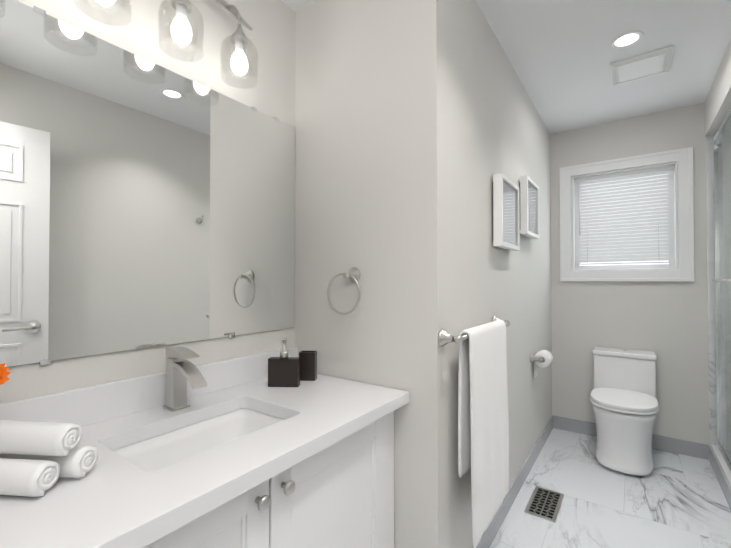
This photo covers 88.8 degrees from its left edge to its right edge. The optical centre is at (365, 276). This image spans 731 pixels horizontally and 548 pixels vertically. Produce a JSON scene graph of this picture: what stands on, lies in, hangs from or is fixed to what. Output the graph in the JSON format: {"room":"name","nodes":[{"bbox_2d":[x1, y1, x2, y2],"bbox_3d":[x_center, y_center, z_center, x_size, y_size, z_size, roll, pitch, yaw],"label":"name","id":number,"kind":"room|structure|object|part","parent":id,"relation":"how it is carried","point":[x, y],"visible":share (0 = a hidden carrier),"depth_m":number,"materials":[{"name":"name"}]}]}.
{"room":"bathroom","nodes":[
{"label":"bathroom","id":0,"kind":"room"},
{"bbox_2d":[0,0,295,403],"bbox_3d":[-0.845,0.005,1.085,0.150,2.440,1.600,0,-1,36],"label":"wall","id":1,"kind":"structure","parent":0,"point":[271,35],"depth_m":1.31,"materials":[{"name":"white paint"}]},
{"bbox_2d":[74,0,131,25],"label":"sconce","id":2,"kind":"object","parent":1,"relation":"attached to","point":[104,2],"depth_m":1.02,"materials":[{"name":"clear glass"}]},
{"bbox_2d":[0,0,294,366],"bbox_3d":[-0.733,-0.230,1.105,0.006,0.902,1.418,0,-1,36],"label":"mirror glass","id":3,"kind":"object","parent":1,"relation":"attached to","point":[144,203],"visible":1,"depth_m":1.12,"materials":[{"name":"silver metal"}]},
{"bbox_2d":[33,6,45,15],"bbox_3d":[-0.840,-0.683,0.960,0.008,0.012,0.024,0,-1,36],"label":"mirror clip","id":4,"kind":"object","parent":3,"relation":"attached to","point":[42,12],"depth_m":0.96,"materials":[{"name":"silver metal"}]},
{"bbox_2d":[39,359,51,364],"bbox_3d":[-0.828,0.221,0.965,0.008,0.012,0.024,0,-1,36],"label":"mirror clip","id":5,"kind":"object","parent":3,"relation":"attached to","point":[48,361],"depth_m":0.96,"materials":[{"name":"silver metal"}]},
{"bbox_2d":[0,347,297,426],"bbox_3d":[-0.730,0.359,1.091,0.021,0.101,1.442,0,-1,36],"label":"backsplash","id":6,"kind":"structure","parent":1,"relation":"attached to","point":[83,406],"depth_m":1.10,"materials":[{"name":"white stone"}]},
{"bbox_2d":[158,0,203,61],"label":"sconce","id":7,"kind":"object","parent":1,"relation":"attached to","point":[181,32],"depth_m":1.13,"materials":[{"name":"glass"}]},
{"bbox_2d":[213,0,257,88],"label":"sconce","id":8,"kind":"object","parent":1,"relation":"attached to","point":[239,62],"depth_m":1.30,"materials":[{"name":"glass"}]},
{"bbox_2d":[295,0,551,547],"bbox_3d":[0.597,0.022,2.507,0.846,2.440,2.390,0,-1,36],"label":"wall","id":9,"kind":"structure","parent":0,"point":[419,124],"depth_m":1.49,"materials":[{"name":"white paint"}]},
{"bbox_2d":[327,267,360,314],"bbox_3d":[-0.077,0.057,1.481,0.168,0.188,0.062,0,-1,36],"label":"towel ring","id":10,"kind":"object","parent":9,"relation":"attached to","point":[352,275],"visible":1,"depth_m":1.47,"materials":[{"name":"silver metal"}]},
{"bbox_2d":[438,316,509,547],"bbox_3d":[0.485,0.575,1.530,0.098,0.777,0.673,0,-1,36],"label":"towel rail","id":11,"kind":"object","parent":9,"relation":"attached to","point":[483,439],"visible":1,"depth_m":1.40,"materials":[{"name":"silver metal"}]},
{"bbox_2d":[458,320,508,547],"bbox_3d":[0.485,0.579,1.505,0.072,0.773,0.458,0,-1,36],"label":"towel","id":12,"kind":"object","parent":11,"relation":"hanging from","point":[483,425],"depth_m":1.40,"materials":[{"name":"white fabric"}]},
{"bbox_2d":[493,173,519,250],"bbox_3d":[0.719,-0.315,1.908,0.051,0.344,0.340,0,-1,36],"label":"picture frame","id":13,"kind":"object","parent":9,"relation":"attached to","point":[506,226],"visible":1,"depth_m":1.84,"materials":[{"name":"white wood"}]},
{"bbox_3d":[0.731,-0.315,1.899,0.003,0.300,0.296,0,-1,36],"label":"glass","id":14,"kind":"part","parent":13,"relation":"part of","materials":[{"name":"clear glass"}]},
{"bbox_2d":[476,415,552,547],"bbox_3d":[0.902,1.188,2.182,0.010,0.100,2.239,0,-1,36],"label":"baseboard","id":15,"kind":"structure","parent":9,"relation":"attached to","point":[493,528],"depth_m":2.08,"materials":[{"name":"painted wood"}]},
{"bbox_2d":[519,175,538,238],"bbox_3d":[1.027,-0.422,2.341,0.051,0.344,0.340,0,-1,36],"label":"picture frame","id":16,"kind":"object","parent":9,"relation":"attached to","point":[529,203],"visible":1,"depth_m":2.25,"materials":[{"name":"white wood"}]},
{"bbox_3d":[1.039,-0.422,2.332,0.003,0.300,0.296,0,-1,36],"label":"glass","id":17,"kind":"part","parent":16,"relation":"part of","materials":[{"name":"clear glass"}]},
{"bbox_2d":[530,350,552,377],"bbox_3d":[1.185,0.588,2.498,0.111,0.179,0.214,0,-1,36],"label":"toilet paper holder","id":18,"kind":"object","parent":9,"relation":"attached to","point":[539,357],"visible":1,"depth_m":2.46,"materials":[{"name":"white paper"}]},
{"bbox_2d":[281,0,730,133],"bbox_3d":[0.927,-1.262,1.304,2.800,0.100,3.990,0,-1,36],"label":"ceiling","id":19,"kind":"structure","parent":0,"point":[562,55],"depth_m":1.98,"materials":[{"name":"white paint"}]},
{"bbox_2d":[610,31,643,48],"bbox_3d":[1.328,-1.202,1.898,0.140,0.006,0.140,0,-1,36],"label":"recessed light","id":20,"kind":"object","parent":19,"relation":"in","point":[626,39],"visible":1,"depth_m":1.89,"materials":[{"name":"white"}]},
{"bbox_2d":[610,46,673,85],"bbox_3d":[1.575,-1.193,2.137,0.280,0.018,0.280,0,-1,36],"label":"fan","id":21,"kind":"object","parent":19,"relation":"attached to","point":[649,64],"visible":0.98,"depth_m":2.11,"materials":[{"name":"white plastic"}]},
{"bbox_2d":[489,428,730,547],"bbox_3d":[0.927,1.277,1.273,2.800,0.100,3.990,0,-1,36],"label":"floor","id":22,"kind":"structure","parent":0,"point":[673,500],"depth_m":2.02,"materials":[{"name":"tile"}]},
{"bbox_2d":[148,411,393,547],"bbox_3d":[-0.504,0.836,0.924,0.576,0.774,1.442,0,-1,36],"label":"bathroom vanity","id":23,"kind":"object","parent":22,"relation":"on","point":[343,497],"depth_m":1.04,"materials":[{"name":"painted wood"},{"name":"brushed nickel"}]},
{"bbox_2d":[0,374,409,547],"bbox_3d":[-0.499,0.429,0.925,0.588,0.040,1.444,0,-1,36],"label":"countertop","id":24,"kind":"structure","parent":23,"relation":"on","point":[124,501],"depth_m":0.81,"materials":[{"name":"white stone"}]},
{"bbox_2d":[0,363,10,384],"bbox_3d":[-0.834,0.293,0.759,0.112,0.226,0.157,0,-1,36],"label":"flower","id":25,"kind":"object","parent":24,"relation":"on","point":[4,373],"visible":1,"depth_m":0.80,"materials":[{"name":"orange plant"}]},
{"bbox_2d":[0,458,60,496],"bbox_3d":[-0.694,0.374,0.700,0.215,0.058,0.056,0,-1,6],"label":"roll","id":26,"kind":"object","parent":24,"relation":"on","point":[28,477],"visible":0.98,"depth_m":0.68,"materials":[{"name":"white fabric"}]},
{"bbox_2d":[0,445,97,477],"bbox_3d":[-0.668,0.374,0.765,0.215,0.058,0.056,0,-1,6],"label":"roll","id":27,"kind":"object","parent":24,"relation":"on","point":[79,461],"visible":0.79,"depth_m":0.74,"materials":[{"name":"white fabric"}]},
{"bbox_2d":[0,420,82,456],"bbox_3d":[-0.676,0.316,0.733,0.215,0.058,0.056,0,-1,6],"label":"roll","id":28,"kind":"object","parent":27,"relation":"on","point":[40,438],"visible":1,"depth_m":0.71,"materials":[{"name":"white fabric"}]},
{"bbox_2d":[163,346,207,411],"bbox_3d":[-0.549,0.316,1.140,0.166,0.188,0.058,0,-1,36],"label":"faucet","id":29,"kind":"object","parent":24,"relation":"on","point":[181,369],"visible":1,"depth_m":1.15,"materials":[{"name":"silver metal"}]},
{"bbox_2d":[116,407,283,466],"bbox_3d":[-0.432,0.511,1.030,0.304,0.146,0.464,0,-1,36],"label":"sink","id":30,"kind":"object","parent":24,"relation":"in","point":[156,448],"depth_m":1.14,"materials":[{"name":"white ceramic"}]},
{"bbox_2d":[268,339,299,386],"bbox_3d":[-0.308,0.325,1.405,0.115,0.177,0.052,0,-1,4],"label":"soap dispenser","id":31,"kind":"object","parent":24,"relation":"on","point":[283,369],"visible":1,"depth_m":1.40,"materials":[{"name":"grey ceramic"}]},
{"bbox_2d":[299,350,316,380],"bbox_3d":[-0.232,0.359,1.505,0.064,0.112,0.042,0,-1,4],"label":"tumbler","id":32,"kind":"object","parent":24,"relation":"on","point":[308,365],"visible":0.9,"depth_m":1.49,"materials":[{"name":"grey ceramic"}]},
{"bbox_3d":[-0.211,0.508,0.872,0.033,0.034,0.110,0,-1,36],"label":"knob","id":33,"kind":"part","parent":23,"relation":"part of","materials":[{"name":"silver metal"}]},
{"bbox_2d":[524,486,563,522],"bbox_3d":[0.978,1.233,2.035,0.147,0.006,0.300,0,-1,36],"label":"floor vent","id":34,"kind":"object","parent":22,"relation":"in","point":[544,503],"visible":1,"depth_m":2.02,"materials":[{"name":"silver metal"}]},
{"bbox_2d":[590,347,658,475],"bbox_3d":[1.757,0.888,2.543,0.378,0.708,0.638,0,-1,36],"label":"toilet","id":35,"kind":"object","parent":22,"relation":"on","point":[624,401],"visible":1,"depth_m":2.40,"materials":[{"name":"white ceramic"}]},
{"bbox_3d":[1.883,0.694,2.723,0.378,0.303,0.203,0,-1,36],"label":"tank","id":36,"kind":"part","parent":35,"relation":"part of","materials":[{"name":"white ceramic"}]},
{"bbox_3d":[1.700,0.817,2.465,0.372,0.042,0.444,0,-1,36],"label":"seat","id":37,"kind":"part","parent":35,"relation":"part of","materials":[{"name":"white plastic"}]},
{"bbox_2d":[711,103,730,485],"bbox_3d":[1.906,0.137,1.841,0.119,2.195,1.626,0,-1,36],"label":"shower enclosure","id":38,"kind":"object","parent":22,"relation":"on","point":[721,450],"visible":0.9,"depth_m":2.40,"materials":[{"name":"clear glass"}]},
{"bbox_3d":[1.909,0.089,1.855,0.022,2.040,1.548,0,-1,36],"label":"glass","id":39,"kind":"part","parent":38,"relation":"part of","materials":[{"name":"clear glass"}]},
{"bbox_2d":[550,102,708,444],"bbox_3d":[2.387,0.024,2.605,1.954,2.440,0.150,0,-1,36],"label":"wall","id":40,"kind":"structure","parent":0,"point":[638,315],"depth_m":2.76,"materials":[{"name":"white paint"}]},
{"bbox_2d":[560,147,693,280],"bbox_3d":[1.975,-0.428,2.882,0.826,0.930,0.166,0,-1,36],"label":"window unit","id":41,"kind":"structure","parent":40,"relation":"in","point":[632,223],"depth_m":2.83,"materials":[{"name":"white wood"}]},
{"bbox_2d":[574,165,674,264],"bbox_3d":[1.962,-0.447,2.864,0.630,0.703,0.040,0,-1,36],"label":"blind","id":42,"kind":"object","parent":41,"relation":"attached to","point":[592,256],"depth_m":2.85,"materials":[{"name":"white plastic"}]},
{"bbox_2d":[553,415,708,459],"bbox_3d":[1.941,1.196,2.810,0.951,0.100,0.010,0,-1,36],"label":"baseboard","id":43,"kind":"structure","parent":40,"relation":"attached to","point":[683,447],"depth_m":2.67,"materials":[{"name":"wood"}]},
{"bbox_2d":[706,133,730,447],"bbox_3d":[2.673,0.140,2.301,0.837,2.200,0.009,0,-1,36],"label":"shower wall tile","id":44,"kind":"structure","parent":40,"relation":"attached to","point":[711,292],"depth_m":2.53,"materials":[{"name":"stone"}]},
{"bbox_2d":[709,445,730,509],"bbox_3d":[1.858,1.185,1.863,0.011,0.100,1.626,0,-1,36],"label":"baseboard","id":45,"kind":"structure","parent":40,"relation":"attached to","point":[725,486],"depth_m":2.20,"materials":[{"name":"stone"}]},
{"bbox_2d":[705,39,730,136],"bbox_3d":[1.907,-1.086,1.862,0.125,0.240,1.640,0,-1,36],"label":"wall","id":46,"kind":"structure","parent":0,"point":[717,101],"depth_m":2.16,"materials":[{"name":"white paint"}]}
]}

